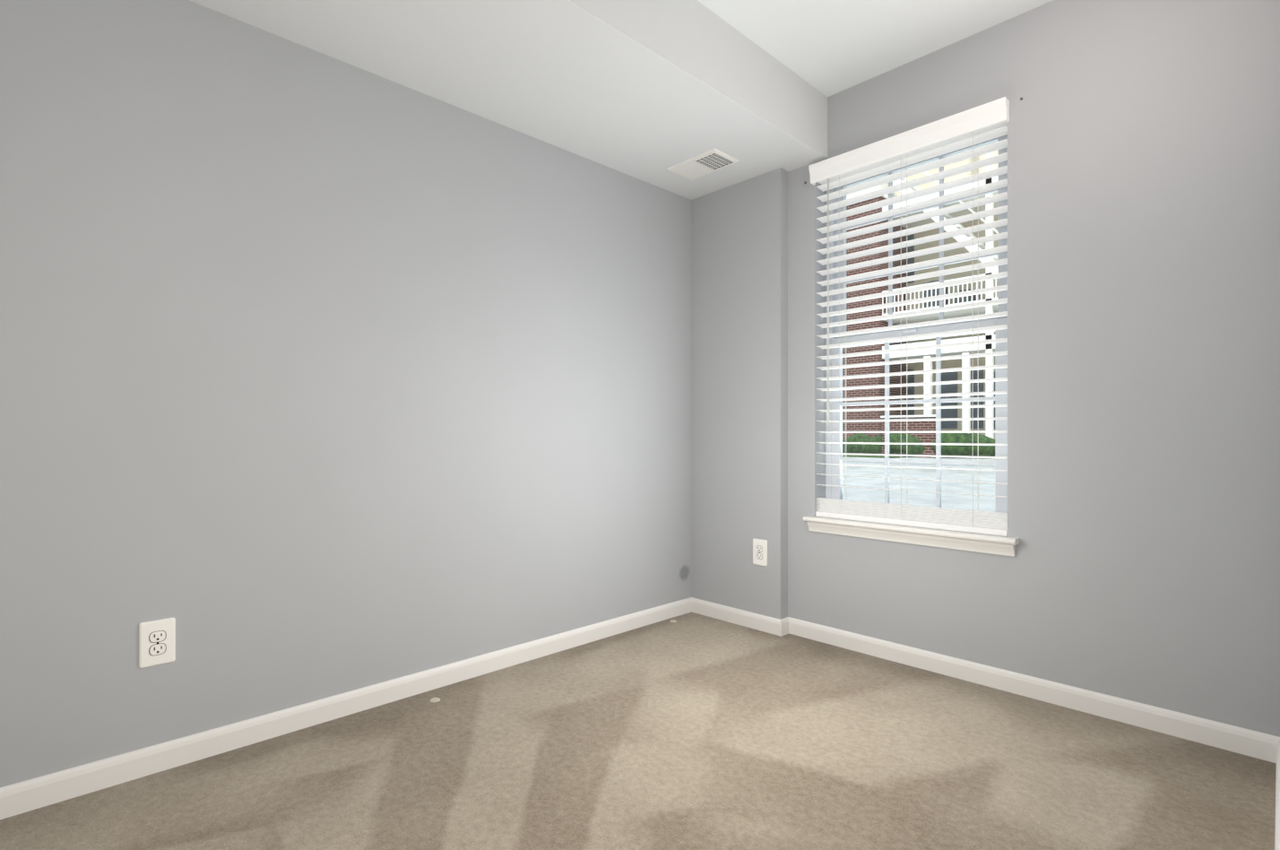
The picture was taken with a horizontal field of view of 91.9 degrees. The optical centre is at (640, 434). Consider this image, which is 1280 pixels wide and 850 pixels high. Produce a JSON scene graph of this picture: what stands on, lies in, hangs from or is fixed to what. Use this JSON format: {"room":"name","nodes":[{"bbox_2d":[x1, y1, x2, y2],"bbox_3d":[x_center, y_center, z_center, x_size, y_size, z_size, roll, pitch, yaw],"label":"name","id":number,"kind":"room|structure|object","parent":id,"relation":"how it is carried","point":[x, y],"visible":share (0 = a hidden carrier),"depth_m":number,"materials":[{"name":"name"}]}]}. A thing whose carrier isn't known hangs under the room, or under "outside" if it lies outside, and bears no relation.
{"room":"empty bedroom","nodes":[
{"label":"empty bedroom","id":0,"kind":"room"},
{"bbox_2d":[0,0,691,787],"bbox_3d":[-1.034,-0.325,2.532,4.070,2.750,0.200,0,0,-44],"label":"wall","id":1,"kind":"structure","parent":0,"point":[344,376],"depth_m":2.20,"materials":[{"name":"grey paint"}]},
{"bbox_2d":[138,617,175,667],"bbox_3d":[-1.504,0.650,1.932,0.090,0.140,0.010,0,0,-44],"label":"outlet","id":2,"kind":"object","parent":1,"relation":"attached to","point":[157,638],"visible":1,"depth_m":1.93,"materials":[{"name":"white plastic"}]},
{"bbox_2d":[0,596,1279,849],"bbox_3d":[-0.116,1.009,1.581,3.670,0.082,2.444,0,0,-44],"label":"baseboard","id":3,"kind":"structure","parent":1,"relation":"attached to","point":[24,796],"depth_m":2.31,"materials":[{"name":"white paint"}]},
{"bbox_2d":[0,611,1276,849],"bbox_3d":[-0.116,1.080,1.581,4.070,0.060,2.844,0,0,-44],"label":"floor","id":4,"kind":"structure","parent":0,"point":[695,731],"depth_m":1.90,"materials":[{"name":"beige carpet"}]},
{"bbox_2d":[429,619,676,701],"bbox_3d":[-0.311,1.048,2.963,0.040,0.004,1.476,0,0,44],"label":"caps","id":5,"kind":"object","parent":4,"relation":"on","point":[434,699],"visible":1,"depth_m":2.45,"materials":[{"name":"beige plastic"}]},
{"bbox_2d":[691,167,787,619],"bbox_3d":[0.545,-0.172,3.488,0.070,2.445,0.620,0,0,-44],"label":"wall column","id":6,"kind":"structure","parent":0,"point":[739,230],"depth_m":3.42,"materials":[{"name":"grey paint"}]},
{"bbox_2d":[752,538,767,566],"bbox_3d":[0.643,0.634,3.329,0.009,0.140,0.090,0,0,-44],"label":"outlet","id":7,"kind":"object","parent":6,"relation":"attached to","point":[760,561],"visible":1,"depth_m":3.32,"materials":[{"name":"white plastic"}]},
{"bbox_2d":[697,0,1053,96],"bbox_3d":[-0.116,-1.775,1.581,4.070,0.150,2.844,0,0,-44],"label":"ceiling","id":8,"kind":"structure","parent":0,"point":[834,46],"depth_m":2.59,"materials":[{"name":"white paint"}]},
{"bbox_2d":[189,0,827,199],"bbox_3d":[-0.670,-1.547,2.155,3.670,0.305,0.850,0,0,-44],"label":"ceiling soffit","id":9,"kind":"structure","parent":8,"relation":"attached to","point":[640,90],"depth_m":2.45,"materials":[{"name":"white paint"}]},
{"bbox_2d":[667,147,739,180],"bbox_3d":[0.325,-1.390,3.205,0.200,0.010,0.320,0,0,-44],"label":"ceiling vent","id":10,"kind":"object","parent":9,"relation":"in","point":[713,160],"visible":1,"depth_m":3.19,"materials":[{"name":"white plastic"}]},
{"bbox_2d":[842,182,935,458],"bbox_3d":[7.520,-6.150,23.544,8.030,13.600,10.181,0,0,-44],"label":"brick building","id":11,"kind":"structure","parent":0,"point":[894,414],"depth_m":20.73,"materials":[{"name":"red brick"}]},
{"bbox_2d":[803,515,1019,556],"bbox_3d":[1.222,0.458,2.876,0.159,0.076,0.960,0,0,-44],"label":"window sill","id":12,"kind":"structure","parent":0,"point":[978,542],"depth_m":2.77,"materials":[{"name":"white wood"}]},
{"bbox_2d":[815,497,1007,536],"bbox_3d":[1.229,0.373,2.882,0.066,0.092,0.872,0,0,-44],"label":"rail","id":13,"kind":"object","parent":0,"point":[943,518],"depth_m":2.81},
{"bbox_2d":[787,0,1279,736],"bbox_3d":[1.276,-0.325,2.925,0.200,2.750,2.444,0,0,-44],"label":"wall","id":14,"kind":"structure","parent":0,"point":[1144,135],"depth_m":2.29,"materials":[{"name":"grey paint"}]},
{"bbox_2d":[808,96,1009,184],"bbox_3d":[1.207,-1.321,2.862,0.112,0.086,0.892,0,0,-44],"label":"blind valance","id":15,"kind":"object","parent":14,"relation":"attached to","point":[993,115],"depth_m":2.78,"materials":[{"name":"white wood"}]},
{"bbox_2d":[827,178,829,428],"bbox_3d":[0.954,-0.668,3.118,0.039,1.277,0.011,0,0,-44],"label":"blind wand","id":16,"kind":"object","parent":15,"relation":"hanging from","point":[827,178],"depth_m":3.11,"materials":[{"name":"white plastic"}]},
{"bbox_2d":[816,125,1007,512],"bbox_3d":[1.271,-0.465,2.924,0.179,1.770,0.880,0,0,-44],"label":"window blind","id":17,"kind":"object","parent":14,"relation":"in","point":[1002,131],"depth_m":2.85,"materials":[{"name":"white plastic"}]},
{"bbox_2d":[838,131,978,527],"bbox_3d":[1.233,-0.448,2.879,0.068,1.695,0.626,0,0,-44],"label":"blind cords","id":18,"kind":"object","parent":17,"relation":"attached to","point":[972,132],"visible":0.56,"depth_m":2.86,"materials":[{"name":"white fabric"}]},
{"bbox_2d":[831,317,1006,514],"bbox_3d":[1.293,-0.060,2.945,0.034,0.876,0.816,0,0,-44],"label":"sash","id":19,"kind":"object","parent":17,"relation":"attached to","point":[1000,463],"depth_m":2.85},
{"bbox_2d":[903,328,916,332],"bbox_3d":[1.282,-0.491,2.934,0.028,0.012,0.060,0,0,-44],"label":"lock","id":20,"kind":"object","parent":19,"relation":"attached to","point":[908,330],"depth_m":2.92,"materials":[{"name":"white metal"}]},
{"bbox_2d":[835,134,1006,337],"bbox_3d":[1.321,-0.891,2.971,0.034,0.853,0.816,0,0,-44],"label":"sash","id":21,"kind":"object","parent":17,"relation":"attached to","point":[1002,294],"depth_m":2.93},
{"label":"outside","id":22,"kind":"structure","parent":0,"visible":0},
{"bbox_2d":[842,454,994,511],"bbox_3d":[15.154,0.950,31.928,59.400,0.800,70.000,0,0,-44],"label":"ground","id":23,"kind":"structure","parent":22,"point":[958,501],"depth_m":8.17,"materials":[{"name":"white concrete"}]},
{"bbox_2d":[842,432,994,458],"bbox_3d":[7.916,0.323,17.944,1.382,0.970,4.368,0,0,-44],"label":"hedge","id":24,"kind":"object","parent":23,"relation":"on","point":[894,437],"depth_m":17.37,"materials":[{"name":"green plant"}]},
{"bbox_2d":[882,149,998,439],"bbox_3d":[15.884,-6.150,19.512,10.000,13.600,13.124,0,0,-44],"label":"neighboring building","id":25,"kind":"structure","parent":23,"relation":"on","point":[983,386],"depth_m":20.09,"materials":[{"name":"white wood"}]}
]}

